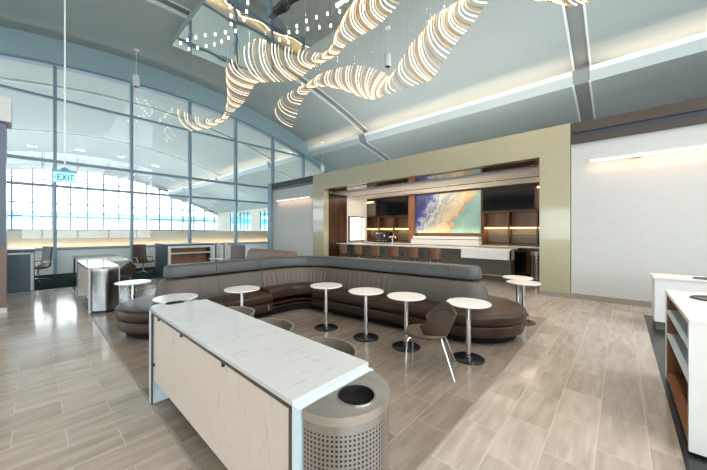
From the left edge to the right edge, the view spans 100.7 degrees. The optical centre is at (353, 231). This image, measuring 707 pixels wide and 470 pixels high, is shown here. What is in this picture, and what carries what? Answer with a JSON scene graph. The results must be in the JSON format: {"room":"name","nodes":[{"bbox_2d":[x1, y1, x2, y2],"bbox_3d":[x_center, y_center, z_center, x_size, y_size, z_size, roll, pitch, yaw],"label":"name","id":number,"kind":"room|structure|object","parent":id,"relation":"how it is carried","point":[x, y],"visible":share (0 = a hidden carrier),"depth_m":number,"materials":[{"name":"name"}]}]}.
{"room":"airport terminal","nodes":[
{"label":"airport terminal","id":0,"kind":"room"},
{"bbox_2d":[0,122,6,307],"bbox_3d":[-7.715,-0.570,5.714,0.420,4.240,1.235,0,0,42],"label":"wall","id":1,"kind":"structure","parent":0,"point":[3,127],"depth_m":6.01,"materials":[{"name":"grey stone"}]},
{"bbox_2d":[0,96,11,128],"bbox_3d":[-7.726,-2.500,5.701,0.600,0.500,1.400,0,0,42],"label":"trim","id":2,"kind":"structure","parent":1,"relation":"attached to","point":[5,102],"depth_m":5.97,"materials":[{"name":"white paint"}]},
{"bbox_2d":[7,155,184,190],"bbox_3d":[-31.654,-6.150,31.951,6.160,3.400,22.500,0,0,42],"label":"ceiling","id":3,"kind":"structure","parent":0,"point":[163,182],"depth_m":34.15,"materials":[{"name":"paint"}]},
{"bbox_2d":[7,165,216,230],"bbox_3d":[-31.118,-2.974,37.217,0.250,9.448,31.000,0,0,42],"label":"wall","id":4,"kind":"structure","parent":0,"point":[9,167],"depth_m":36.20,"materials":[{"name":"white paint"}]},
{"bbox_2d":[7,168,216,230],"bbox_3d":[-31.518,-2.823,36.519,0.200,8.945,32.570,0,0,42],"label":"window","id":5,"kind":"structure","parent":4,"relation":"in","point":[11,176],"depth_m":36.45,"materials":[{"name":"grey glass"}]},
{"bbox_2d":[7,130,218,185],"bbox_3d":[-25.473,-6.150,26.307,9.620,3.400,22.500,0,0,42],"label":"ceiling","id":6,"kind":"structure","parent":0,"point":[18,141],"depth_m":27.65,"materials":[{"name":"paint"}]},
{"bbox_2d":[0,80,269,175],"bbox_3d":[-18.015,-6.150,19.497,9.620,3.400,22.500,0,0,42],"label":"ceiling","id":7,"kind":"structure","parent":0,"point":[216,155],"depth_m":20.89,"materials":[{"name":"paint"}]},
{"bbox_2d":[7,230,267,247],"bbox_3d":[-11.123,0.790,17.605,0.230,1.720,29.000,0,0,42],"label":"wall","id":8,"kind":"structure","parent":0,"point":[15,238],"depth_m":15.73,"materials":[{"name":"beige paint"}]},
{"bbox_2d":[35,244,267,274],"bbox_3d":[-9.076,1.185,14.382,0.100,0.930,27.000,0,0,42],"label":"wall","id":9,"kind":"structure","parent":0,"point":[64,257],"depth_m":12.32,"materials":[{"name":"grey paint"}]},
{"bbox_2d":[0,26,335,171],"bbox_3d":[-9.047,-5.405,14.355,0.480,4.569,27.000,0,0,42],"label":"beam","id":10,"kind":"structure","parent":0,"point":[15,42],"depth_m":12.99,"materials":[{"name":"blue metal"}]},
{"bbox_2d":[0,66,306,273],"bbox_3d":[-9.122,-2.541,14.302,0.240,8.382,27.180,0,0,42],"label":"window","id":11,"kind":"structure","parent":10,"relation":"in","point":[54,98],"depth_m":13.20,"materials":[{"name":"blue metal"}]},
{"bbox_2d":[0,53,327,172],"bbox_3d":[-9.058,-4.900,14.365,0.350,3.699,27.000,0,0,42],"label":"trim","id":12,"kind":"structure","parent":10,"relation":"attached to","point":[2,56],"depth_m":13.62,"materials":[{"name":"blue metal"}]},
{"bbox_2d":[269,135,358,162],"bbox_3d":[-3.264,-5.688,20.673,9.620,0.165,0.130,0,0,42],"label":"trim","id":13,"kind":"structure","parent":10,"relation":"attached to","point":[356,136],"depth_m":19.32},
{"bbox_2d":[0,0,361,159],"bbox_3d":[-10.557,-6.150,12.686,9.620,3.400,22.500,0,0,42],"label":"ceiling","id":14,"kind":"structure","parent":0,"point":[116,27],"depth_m":13.39,"materials":[{"name":"paint"}]},
{"bbox_2d":[173,187,246,218],"bbox_3d":[-21.287,-4.125,43.305,6.160,3.950,8.750,0,0,42],"label":"ceiling","id":15,"kind":"structure","parent":0,"point":[211,205],"depth_m":43.15,"materials":[{"name":"paint"}]},
{"bbox_2d":[186,177,267,217],"bbox_3d":[-15.106,-4.125,37.661,9.620,3.950,8.750,0,0,42],"label":"ceiling","id":16,"kind":"structure","parent":0,"point":[214,190],"depth_m":36.66,"materials":[{"name":"paint"}]},
{"bbox_2d":[217,208,267,230],"bbox_3d":[-10.225,-0.950,36.556,31.600,5.200,0.200,0,0,42],"label":"wall","id":17,"kind":"structure","parent":0,"point":[223,219],"depth_m":42.00,"materials":[{"name":"beige paint"}]},
{"bbox_2d":[13,154,248,217],"bbox_3d":[-26.337,-4.982,32.851,0.540,5.695,31.000,0,0,42],"label":"trim","id":18,"kind":"structure","parent":17,"relation":"attached to","point":[13,154],"depth_m":32.51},
{"bbox_2d":[7,128,267,204],"bbox_3d":[-18.878,-4.982,26.041,0.540,5.695,31.000,0,0,42],"label":"trim","id":19,"kind":"structure","parent":17,"relation":"attached to","point":[12,128],"depth_m":25.14,"materials":[{"name":"grey metal"}]},
{"bbox_2d":[0,75,296,178],"bbox_3d":[-11.420,-4.982,19.230,0.540,5.695,31.000,0,0,42],"label":"trim","id":20,"kind":"structure","parent":17,"relation":"attached to","point":[3,77],"depth_m":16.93,"materials":[{"name":"grey metal"}]},
{"bbox_2d":[218,164,268,180],"bbox_3d":[-10.567,-5.465,27.653,9.620,0.330,0.410,0,0,42],"label":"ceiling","id":21,"kind":"structure","parent":0,"point":[263,167],"depth_m":26.75,"materials":[{"name":"white paint"}]},
{"bbox_2d":[224,168,292,201],"bbox_3d":[-7.648,-4.125,30.851,9.620,3.950,8.750,0,0,42],"label":"ceiling","id":22,"kind":"structure","parent":0,"point":[263,177],"depth_m":28.70,"materials":[{"name":"paint"}]},
{"bbox_2d":[273,184,312,255],"bbox_3d":[-3.157,-0.400,15.348,3.640,4.100,0.250,0,0,42],"label":"wall","id":23,"kind":"structure","parent":0,"point":[293,218],"depth_m":15.06,"materials":[{"name":"paint"}]},
{"bbox_2d":[146,0,389,160],"bbox_3d":[-3.962,-5.065,12.420,0.680,5.710,31.000,0,0,42],"label":"trim","id":24,"kind":"structure","parent":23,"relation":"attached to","point":[362,138],"depth_m":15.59,"materials":[{"name":"grey metal"}]},
{"bbox_2d":[268,183,273,249],"bbox_3d":[-4.575,-0.530,16.582,0.320,4.360,0.440,0,0,42],"label":"trim","id":25,"kind":"structure","parent":23,"relation":"attached to","point":[270,192],"depth_m":16.39,"materials":[{"name":"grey metal"}]},
{"bbox_2d":[271,176,312,190],"bbox_3d":[-3.137,-2.495,15.296,3.540,0.390,0.400,0,0,42],"label":"trim","id":26,"kind":"structure","parent":23,"relation":"attached to","point":[308,180],"depth_m":15.04,"materials":[{"name":"grey metal"}]},
{"bbox_2d":[270,134,383,177],"bbox_3d":[-0.189,-4.125,24.040,9.620,3.950,8.750,0,0,42],"label":"ceiling","id":27,"kind":"structure","parent":0,"point":[355,155],"depth_m":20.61,"materials":[{"name":"paint"}]},
{"bbox_2d":[329,194,366,256],"bbox_3d":[-0.449,-0.120,15.340,0.150,3.540,3.390,0,0,42],"label":"wall","id":28,"kind":"structure","parent":0,"point":[337,203],"depth_m":15.05,"materials":[{"name":"brown wood"}]},
{"bbox_2d":[348,216,365,240],"bbox_3d":[0.204,-0.170,15.874,0.093,1.320,1.320,0,0,42],"label":"menu board","id":29,"kind":"object","parent":28,"relation":"attached to","point":[356,225],"visible":1,"depth_m":15.77,"materials":[{"name":"white plastic"}]},
{"bbox_2d":[0,267,706,469],"bbox_3d":[0.912,1.697,7.969,23.400,0.106,31.000,0,0,42],"label":"floor","id":30,"kind":"structure","parent":0,"point":[586,391],"depth_m":2.99,"materials":[{"name":"tile"}]},
{"bbox_2d":[7,247,35,292],"bbox_3d":[-10.011,1.062,8.085,1.350,1.164,1.680,0,0,42],"label":"desk carrel","id":31,"kind":"object","parent":30,"relation":"on","point":[20,261],"visible":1,"depth_m":8.07,"materials":[{"name":"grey laminate"}]},
{"bbox_2d":[35,246,52,282],"bbox_3d":[-10.336,1.061,9.588,0.631,1.154,0.638,0,0,20],"label":"chair","id":32,"kind":"object","parent":30,"relation":"on","point":[46,260],"visible":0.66,"depth_m":9.79,"materials":[{"name":"silver metal"}]},
{"bbox_2d":[77,259,119,312],"bbox_3d":[-6.082,1.189,6.931,2.370,0.922,0.515,0,0,42],"label":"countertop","id":33,"kind":"structure","parent":30,"relation":"on","point":[83,266],"depth_m":6.56,"materials":[{"name":"white stone"}]},
{"bbox_2d":[77,259,119,268],"bbox_3d":[-6.082,0.741,6.931,2.290,0.025,0.515,0,0,42],"label":"countertop","id":34,"kind":"structure","parent":33,"relation":"on","point":[96,263],"depth_m":6.77,"materials":[{"name":"white stone"}]},
{"bbox_2d":[72,254,131,285],"bbox_3d":[-8.367,1.250,9.671,3.400,0.800,1.100,0,0,42],"label":"work table","id":35,"kind":"object","parent":30,"relation":"on","point":[109,257],"visible":0.57,"depth_m":9.77,"materials":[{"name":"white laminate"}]},
{"bbox_2d":[90,267,118,313],"bbox_3d":[-5.115,1.198,6.052,0.234,0.903,0.468,0,0,42],"label":"trash bin","id":36,"kind":"object","parent":30,"relation":"on","point":[104,295],"visible":0.98,"depth_m":5.95,"materials":[{"name":"metal"}]},
{"bbox_2d":[120,263,136,290],"bbox_3d":[-6.452,1.270,8.210,0.606,0.770,0.579,0,0,-43],"label":"tub chair","id":37,"kind":"object","parent":30,"relation":"on","point":[128,269],"visible":0.68,"depth_m":8.15,"materials":[{"name":"brown leather"}]},
{"bbox_2d":[114,279,151,298],"bbox_3d":[-4.046,1.282,5.387,0.550,0.736,0.550,0,0,42],"label":"round table","id":38,"kind":"object","parent":30,"relation":"on","point":[133,283],"visible":0.46,"depth_m":5.36,"materials":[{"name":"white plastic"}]},
{"bbox_2d":[132,244,154,274],"bbox_3d":[-8.190,1.061,11.408,0.638,1.154,0.631,0,0,22],"label":"chair","id":39,"kind":"object","parent":30,"relation":"on","point":[139,256],"visible":0.98,"depth_m":11.47,"materials":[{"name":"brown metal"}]},
{"bbox_2d":[152,293,197,302],"bbox_3d":[-2.502,1.282,4.126,0.550,0.736,0.550,0,0,42],"label":"round table","id":40,"kind":"object","parent":30,"relation":"on","point":[178,296],"visible":0.43,"depth_m":4.09,"materials":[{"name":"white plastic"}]},
{"bbox_2d":[155,242,212,275],"bbox_3d":[-6.721,1.047,11.622,1.640,1.194,1.600,0,0,42],"label":"desk carrel","id":41,"kind":"object","parent":30,"relation":"on","point":[193,252],"visible":0.66,"depth_m":11.27,"materials":[{"name":"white laminate"}]},
{"bbox_2d":[171,247,205,263],"bbox_3d":[-6.300,1.115,11.238,0.420,1.050,1.380,0,0,42],"label":"shelf","id":42,"kind":"object","parent":41,"relation":"attached to","point":[179,255],"depth_m":11.32,"materials":[{"name":"orange wood"}]},
{"bbox_2d":[215,242,227,260],"bbox_3d":[-5.588,1.050,12.395,0.170,1.200,0.470,0,0,42],"label":"post","id":43,"kind":"object","parent":30,"relation":"on","point":[225,244],"visible":0.64,"depth_m":12.28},
{"bbox_2d":[228,245,245,259],"bbox_3d":[-4.236,1.067,10.699,0.631,1.154,0.638,0,0,-18],"label":"chair","id":44,"kind":"object","parent":30,"relation":"on","point":[237,251],"visible":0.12,"depth_m":10.94,"materials":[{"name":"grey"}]},
{"bbox_2d":[224,285,259,305],"bbox_3d":[-1.801,1.282,4.746,0.550,0.736,0.550,0,0,42],"label":"round table","id":45,"kind":"object","parent":30,"relation":"on","point":[246,288],"visible":0.45,"depth_m":4.72,"materials":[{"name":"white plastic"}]},
{"bbox_2d":[149,299,372,469],"bbox_3d":[-0.934,1.189,2.224,2.370,0.922,0.515,0,0,42],"label":"counter","id":46,"kind":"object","parent":30,"relation":"on","point":[244,383],"depth_m":1.76,"materials":[{"name":"white stone"}]},
{"bbox_2d":[150,299,367,405],"bbox_3d":[-0.934,0.741,2.224,2.290,0.025,0.515,0,0,42],"label":"countertop","id":47,"kind":"structure","parent":46,"relation":"on","point":[293,367],"depth_m":1.80,"materials":[{"name":"white stone"}]},
{"bbox_2d":[246,248,297,258],"bbox_3d":[-2.588,1.095,9.178,2.363,1.070,1.626,0,0,42],"label":"banquette","id":48,"kind":"object","parent":30,"relation":"on","point":[254,252],"visible":0.04,"depth_m":9.03,"materials":[{"name":"beige leather"}]},
{"bbox_2d":[260,318,293,332],"bbox_3d":[-0.876,1.252,2.541,0.579,0.805,0.740,0,0,42],"label":"tub chair","id":49,"kind":"object","parent":30,"relation":"on","point":[287,325],"visible":0.05,"depth_m":2.83,"materials":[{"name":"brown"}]},
{"bbox_2d":[70,287,546,469],"bbox_3d":[-2.405,1.648,7.178,11.168,0.002,5.842,0,0,42],"label":"trim","id":50,"kind":"structure","parent":30,"relation":"on","point":[116,353],"depth_m":2.72,"materials":[{"name":"grey metal"}]},
{"bbox_2d":[114,256,526,343],"bbox_3d":[-0.545,1.101,6.001,6.776,1.058,3.552,0,0,2],"label":"sofa","id":51,"kind":"object","parent":30,"relation":"on","point":[284,282],"visible":0.81,"depth_m":5.29,"materials":[{"name":"brown leather"}]},
{"bbox_2d":[114,294,154,316],"bbox_3d":[-3.675,1.272,5.125,0.913,0.175,0.887,0,0,42],"label":"seat cushion","id":52,"kind":"object","parent":51,"relation":"on","point":[145,300],"depth_m":4.86,"materials":[{"name":"brown leather"}]},
{"bbox_2d":[116,303,157,322],"bbox_3d":[-3.073,1.272,4.576,0.819,0.175,0.886,0,0,42],"label":"seat cushion","id":53,"kind":"object","parent":51,"relation":"on","point":[136,313],"depth_m":4.39,"materials":[{"name":"brown leather"}]},
{"bbox_2d":[200,296,234,306],"bbox_3d":[-2.493,1.272,5.064,0.620,0.175,0.616,0,0,42],"label":"seat cushion","id":54,"kind":"object","parent":51,"relation":"on","point":[226,301],"depth_m":5.11,"materials":[{"name":"brown leather"}]},
{"bbox_2d":[224,290,272,306],"bbox_3d":[-2.032,1.272,5.569,0.620,0.175,0.740,0,0,42],"label":"seat cushion","id":55,"kind":"object","parent":51,"relation":"on","point":[259,298],"depth_m":5.47,"materials":[{"name":"brown leather"}]},
{"bbox_2d":[273,294,311,304],"bbox_3d":[-1.243,1.439,6.308,0.789,0.022,1.355,0,0,42],"label":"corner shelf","id":56,"kind":"object","parent":51,"relation":"attached to","point":[305,296],"depth_m":6.29,"materials":[{"name":"brown leather"}]},
{"bbox_2d":[311,288,387,309],"bbox_3d":[-0.024,1.272,5.806,1.674,0.175,0.620,0,0,37],"label":"seat cushion","id":57,"kind":"object","parent":51,"relation":"on","point":[340,296],"depth_m":5.54,"materials":[{"name":"brown leather"}]},
{"bbox_2d":[380,298,456,317],"bbox_3d":[1.130,1.272,4.940,1.200,0.175,0.620,0,0,37],"label":"seat cushion","id":58,"kind":"object","parent":51,"relation":"on","point":[417,309],"depth_m":4.86,"materials":[{"name":"brown leather"}]},
{"bbox_2d":[454,306,522,326],"bbox_3d":[1.971,1.272,4.381,0.860,0.175,0.810,0,0,42],"label":"seat cushion","id":59,"kind":"object","parent":51,"relation":"on","point":[493,316],"depth_m":4.23,"materials":[{"name":"brown leather"}]},
{"bbox_2d":[489,295,526,320],"bbox_3d":[2.475,1.272,5.003,0.969,0.175,0.946,0,0,42],"label":"seat cushion","id":60,"kind":"object","parent":51,"relation":"on","point":[497,302],"depth_m":4.72,"materials":[{"name":"brown leather"}]},
{"bbox_2d":[310,282,341,331],"bbox_3d":[-0.470,1.282,5.047,0.550,0.736,0.550,0,0,42],"label":"round table","id":61,"kind":"object","parent":30,"relation":"on","point":[326,327],"visible":1,"depth_m":5.01,"materials":[{"name":"white laminate"}]},
{"bbox_2d":[309,337,357,356],"bbox_3d":[-0.315,1.252,2.028,0.579,0.805,0.740,0,0,42],"label":"tub chair","id":62,"kind":"object","parent":30,"relation":"on","point":[342,345],"visible":0.06,"depth_m":2.30,"materials":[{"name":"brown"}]},
{"bbox_2d":[302,371,389,469],"bbox_3d":[0.025,1.198,1.337,0.234,0.903,0.468,0,0,42],"label":"trash bin","id":63,"kind":"object","parent":30,"relation":"on","point":[347,428],"visible":1,"depth_m":1.22,"materials":[{"name":"metal"}]},
{"bbox_2d":[348,287,383,342],"bbox_3d":[0.196,1.282,4.574,0.550,0.736,0.550,0,0,42],"label":"round table","id":64,"kind":"object","parent":30,"relation":"on","point":[366,337],"visible":1,"depth_m":4.54,"materials":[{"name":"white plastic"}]},
{"bbox_2d":[387,292,425,352],"bbox_3d":[0.757,1.282,4.211,0.550,0.736,0.550,0,0,42],"label":"round table","id":65,"kind":"object","parent":30,"relation":"on","point":[407,297],"visible":0.91,"depth_m":4.18,"materials":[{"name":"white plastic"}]},
{"bbox_2d":[404,301,456,381],"bbox_3d":[0.943,1.270,3.564,0.606,0.770,0.579,0,0,20],"label":"tub chair","id":66,"kind":"object","parent":30,"relation":"on","point":[440,320],"visible":1,"depth_m":3.38,"materials":[{"name":"brown leather"}]},
{"bbox_2d":[336,242,538,281],"bbox_3d":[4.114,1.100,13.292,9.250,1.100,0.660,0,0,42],"label":"counter","id":67,"kind":"object","parent":30,"relation":"on","point":[529,248],"depth_m":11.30,"materials":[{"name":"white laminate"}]},
{"bbox_2d":[374,231,391,242],"bbox_3d":[1.575,0.250,15.628,0.950,0.600,0.416,0,0,42],"label":"coffee machine","id":68,"kind":"object","parent":67,"relation":"on","point":[381,236],"visible":0.91,"depth_m":15.47,"materials":[{"name":"black plastic"}]},
{"bbox_2d":[367,196,407,242],"bbox_3d":[1.538,-0.650,16.403,3.950,2.400,0.500,0,0,42],"label":"shelving","id":69,"kind":"object","parent":67,"relation":"on","point":[398,224],"visible":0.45,"depth_m":16.08,"materials":[{"name":"brown wood"}]},
{"bbox_2d":[377,197,406,215],"bbox_3d":[2.038,-1.330,15.579,1.900,0.920,0.043,0,0,42],"label":"television","id":70,"kind":"object","parent":69,"relation":"attached to","point":[392,206],"visible":1,"depth_m":15.52,"materials":[{"name":"black plastic"}]},
{"bbox_2d":[336,243,517,250],"bbox_3d":[2.348,0.575,12.278,7.950,0.050,0.800,0,0,42],"label":"countertop","id":71,"kind":"structure","parent":67,"relation":"on","point":[401,245],"depth_m":11.11,"materials":[{"name":"white stone"}]},
{"bbox_2d":[411,236,481,244],"bbox_3d":[4.157,0.375,13.436,3.220,0.350,0.450,0,0,42],"label":"bar ledge","id":72,"kind":"object","parent":67,"relation":"on","point":[416,239],"visible":0.93,"depth_m":13.19,"materials":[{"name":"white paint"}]},
{"bbox_2d":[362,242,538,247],"bbox_3d":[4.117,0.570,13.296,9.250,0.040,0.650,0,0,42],"label":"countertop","id":73,"kind":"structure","parent":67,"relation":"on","point":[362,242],"depth_m":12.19,"materials":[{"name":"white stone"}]},
{"bbox_2d":[482,183,538,245],"bbox_3d":[6.759,-0.650,11.636,3.010,2.400,0.500,0,0,42],"label":"shelving","id":74,"kind":"object","parent":67,"relation":"on","point":[507,227],"visible":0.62,"depth_m":11.98,"materials":[{"name":"brown wood"}]},
{"bbox_2d":[487,227,507,242],"bbox_3d":[6.148,0.130,12.454,0.923,0.640,0.045,0,0,42],"label":"shelf","id":75,"kind":"object","parent":74,"relation":"attached to","point":[498,234],"depth_m":12.45,"materials":[{"name":"beige laminate"}]},
{"bbox_2d":[482,185,534,210],"bbox_3d":[6.188,-1.330,11.789,1.920,0.920,0.043,0,0,42],"label":"television","id":76,"kind":"object","parent":74,"relation":"attached to","point":[519,197],"visible":1,"depth_m":11.71,"materials":[{"name":"black plastic"}]},
{"bbox_2d":[512,227,535,242],"bbox_3d":[6.889,0.130,11.778,0.923,0.640,0.045,0,0,42],"label":"shelf","id":77,"kind":"object","parent":74,"relation":"attached to","point":[519,234],"depth_m":11.79,"materials":[{"name":"beige laminate"}]},
{"bbox_2d":[514,248,526,273],"bbox_3d":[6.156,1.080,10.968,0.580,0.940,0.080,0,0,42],"label":"fridge","id":78,"kind":"object","parent":67,"relation":"in","point":[520,255],"visible":0.67,"depth_m":10.89,"materials":[{"name":"black plastic"}]},
{"bbox_2d":[446,298,491,365],"bbox_3d":[1.497,1.282,3.820,0.550,0.736,0.550,0,0,42],"label":"round table","id":79,"kind":"object","parent":30,"relation":"on","point":[467,358],"visible":0.94,"depth_m":3.79,"materials":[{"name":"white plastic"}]},
{"bbox_2d":[502,275,532,315],"bbox_3d":[3.319,1.282,5.934,0.550,0.736,0.550,0,0,42],"label":"round table","id":80,"kind":"object","parent":30,"relation":"on","point":[512,277],"visible":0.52,"depth_m":5.90,"materials":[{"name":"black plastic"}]},
{"bbox_2d":[506,280,540,325],"bbox_3d":[3.105,1.282,5.358,0.550,0.736,0.550,0,0,42],"label":"round table","id":81,"kind":"object","parent":30,"relation":"on","point":[523,283],"visible":0.71,"depth_m":5.33,"materials":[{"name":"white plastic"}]},
{"bbox_2d":[530,252,538,280],"bbox_3d":[6.256,1.165,9.996,0.380,0.970,0.380,0,0,42],"label":"trash bin","id":82,"kind":"object","parent":30,"relation":"on","point":[534,255],"visible":0.51,"depth_m":9.87,"materials":[{"name":"metal"}]},
{"bbox_2d":[650,273,706,329],"bbox_3d":[6.220,1.200,4.409,2.440,0.889,0.740,0,0,42],"label":"counter","id":83,"kind":"object","parent":30,"relation":"on","point":[660,282],"depth_m":4.91,"materials":[{"name":"white paint"}]},
{"bbox_2d":[665,290,706,458],"bbox_3d":[3.281,1.141,2.488,0.750,1.006,1.560,0,0,42],"label":"base cabinet","id":84,"kind":"object","parent":30,"relation":"on","point":[685,311],"visible":1,"depth_m":2.43,"materials":[{"name":"white laminate"}]},
{"bbox_2d":[666,309,687,347],"bbox_3d":[3.054,0.879,2.696,0.125,0.022,1.480,0,0,42],"label":"shelf","id":85,"kind":"object","parent":84,"relation":"attached to","point":[678,320],"depth_m":2.78,"materials":[{"name":"white wood"}]},
{"bbox_2d":[666,333,687,381],"bbox_3d":[3.054,1.139,2.696,0.125,0.022,1.480,0,0,42],"label":"shelf","id":86,"kind":"object","parent":84,"relation":"attached to","point":[678,345],"depth_m":2.79,"materials":[{"name":"wood"}]},
{"bbox_2d":[666,372,687,440],"bbox_3d":[3.139,1.585,2.618,0.355,0.030,1.480,0,0,42],"label":"shelf","id":87,"kind":"object","parent":84,"relation":"attached to","point":[678,383],"depth_m":2.85,"materials":[{"name":"orange wood"}]},
{"bbox_2d":[171,0,572,130],"bbox_3d":[-3.043,-6.150,5.825,9.770,3.400,22.500,0,0,42],"label":"ceiling","id":88,"kind":"structure","parent":0,"point":[510,44],"depth_m":11.23,"materials":[{"name":"paint"}]},
{"bbox_2d":[52,0,76,183],"bbox_3d":[-5.903,-4.234,5.993,0.370,6.447,0.140,0,0,-42],"label":"exit sign","id":89,"kind":"object","parent":88,"relation":"hanging from","point":[63,175],"visible":1,"depth_m":5.98,"materials":[{"name":"teal"}]},
{"bbox_2d":[172,0,379,79],"bbox_3d":[-1.782,-7.553,9.245,11.300,0.355,3.770,0,0,42],"label":"ceiling panel","id":90,"kind":"object","parent":88,"relation":"attached to","point":[295,24],"visible":0.96,"depth_m":10.70,"materials":[{"name":"white mirror"}]},
{"bbox_2d":[275,0,486,126],"bbox_3d":[-0.038,-5.353,7.595,7.530,4.154,2.184,0,0,42],"label":"chandelier","id":91,"kind":"object","parent":90,"relation":"hanging from","point":[386,79],"visible":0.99,"depth_m":6.83,"materials":[{"name":"beige wood"}]},
{"bbox_2d":[178,0,398,130],"bbox_3d":[-2.476,-5.484,7.578,9.295,4.428,1.344,0,0,42],"label":"chandelier","id":92,"kind":"object","parent":88,"relation":"hanging from","point":[348,9],"visible":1,"depth_m":6.51,"materials":[{"name":"beige wood"}]},
{"bbox_2d":[329,160,538,193],"bbox_3d":[1.739,-2.000,11.656,11.050,0.100,1.000,0,0,42],"label":"ceiling","id":93,"kind":"structure","parent":0,"point":[527,164],"depth_m":10.13,"materials":[{"name":"white paint"}]},
{"bbox_2d":[334,167,538,199],"bbox_3d":[3.145,-1.980,13.195,11.050,0.180,3.170,0,0,42],"label":"ceiling","id":94,"kind":"structure","parent":0,"point":[521,173],"depth_m":11.91,"materials":[{"name":"white paint"}]},
{"bbox_2d":[313,123,570,297],"bbox_3d":[1.837,-0.530,10.747,9.920,4.360,0.310,0,0,42],"label":"frame","id":95,"kind":"structure","parent":0,"point":[551,146],"depth_m":8.02,"materials":[{"name":"beige paint"}]},
{"bbox_2d":[561,0,595,121],"bbox_3d":[3.608,-4.982,5.508,0.540,5.695,31.000,0,0,42],"label":"trim","id":96,"kind":"structure","parent":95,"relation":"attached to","point":[584,5],"depth_m":10.07,"materials":[{"name":"white metal"}]},
{"bbox_2d":[564,0,593,121],"bbox_3d":[3.608,-5.065,5.508,0.680,5.710,31.000,0,0,42],"label":"trim","id":97,"kind":"structure","parent":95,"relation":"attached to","point":[575,14],"depth_m":10.33,"materials":[{"name":"grey metal"}]},
{"bbox_2d":[416,189,486,243],"bbox_3d":[4.400,-0.100,13.864,3.600,3.500,0.490,0,0,42],"label":"wall","id":98,"kind":"structure","parent":0,"point":[484,214],"depth_m":12.98,"materials":[{"name":"orange wood"}]},
{"bbox_2d":[408,195,415,242],"bbox_3d":[2.962,-0.650,14.737,0.340,2.400,0.200,0,0,42],"label":"trim","id":99,"kind":"structure","parent":98,"relation":"attached to","point":[411,198],"depth_m":14.66,"materials":[{"name":"orange wood"}]},
{"bbox_2d":[416,189,481,232],"bbox_3d":[4.286,-0.880,13.569,3.190,1.880,0.100,0,0,42],"label":"artwork","id":100,"kind":"object","parent":98,"relation":"attached to","point":[461,211],"visible":1,"depth_m":13.37,"materials":[{"name":"paint"}]},
{"bbox_2d":[365,71,578,158],"bbox_3d":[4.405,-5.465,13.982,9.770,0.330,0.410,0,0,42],"label":"ceiling","id":101,"kind":"structure","parent":0,"point":[567,82],"depth_m":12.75,"materials":[{"name":"white paint"}]},
{"bbox_2d":[364,71,572,135],"bbox_3d":[4.250,-5.688,13.812,9.770,0.165,0.130,0,0,42],"label":"trim","id":102,"kind":"structure","parent":101,"relation":"attached to","point":[568,74],"depth_m":12.65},
{"bbox_2d":[571,123,706,301],"bbox_3d":[8.452,-0.490,4.748,7.920,4.280,0.250,0,0,42],"label":"wall","id":103,"kind":"structure","parent":0,"point":[632,219],"depth_m":6.52,"materials":[{"name":"paint"}]},
{"bbox_2d":[571,293,650,307],"bbox_3d":[8.357,1.585,4.651,7.930,0.130,0.020,0,0,42],"label":"baseboard","id":104,"kind":"structure","parent":103,"relation":"attached to","point":[647,304],"depth_m":6.79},
{"bbox_2d":[571,97,706,144],"bbox_3d":[8.454,-2.435,4.746,7.915,0.510,0.350,0,0,42],"label":"trim","id":105,"kind":"structure","parent":103,"relation":"attached to","point":[697,104],"depth_m":6.43,"materials":[{"name":"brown metal"}]},
{"bbox_2d":[571,109,706,137],"bbox_3d":[8.464,-2.390,4.757,7.915,0.120,0.320,0,0,42],"label":"trim","id":106,"kind":"structure","parent":103,"relation":"attached to","point":[700,112],"depth_m":6.46,"materials":[{"name":"grey metal"}]},
{"bbox_2d":[590,144,706,161],"bbox_3d":[7.039,-1.695,5.743,3.750,0.080,0.195,0,0,42],"label":"light bar","id":107,"kind":"object","parent":103,"relation":"attached to","point":[633,155],"visible":1,"depth_m":6.27,"materials":[{"name":"white plastic"}]},
{"bbox_2d":[585,0,706,64],"bbox_3d":[3.803,-6.150,-0.425,7.810,3.400,22.500,0,0,42],"label":"ceiling","id":108,"kind":"structure","parent":0,"point":[616,28],"depth_m":8.87,"materials":[{"name":"paint"}]},
{"bbox_2d":[590,37,706,81],"bbox_3d":[11.250,-5.465,7.731,7.810,0.330,0.410,0,0,42],"label":"ceiling","id":109,"kind":"structure","parent":0,"point":[700,45],"depth_m":9.25,"materials":[{"name":"white paint"}]},
{"bbox_2d":[589,31,706,70],"bbox_3d":[11.095,-5.688,7.561,7.810,0.165,0.130,0,0,42],"label":"trim","id":110,"kind":"structure","parent":109,"relation":"attached to","point":[701,35],"depth_m":9.16,"materials":[{"name":"white paint"}]},
{"bbox_2d":[591,50,706,118],"bbox_3d":[14.170,-4.125,10.928,7.810,3.950,8.750,0,0,42],"label":"ceiling","id":111,"kind":"structure","parent":0,"point":[684,78],"depth_m":10.17,"materials":[{"name":"paint"}]},
{"label":"outside","id":112,"kind":"structure","parent":0,"visible":0},
{"bbox_3d":[-88.615,6.750,80.916,360.000,0.200,520.000,0,0,42],"label":"ground","id":113,"kind":"structure","parent":112,"visible":0},
{"bbox_2d":[7,209,267,229],"bbox_3d":[-153.040,-0.950,99.120,20.300,15.200,380.000,0,0,42],"label":"terminal building","id":114,"kind":"structure","parent":113,"relation":"on","point":[19,222],"depth_m":131.35,"materials":[{"name":"white glass"}]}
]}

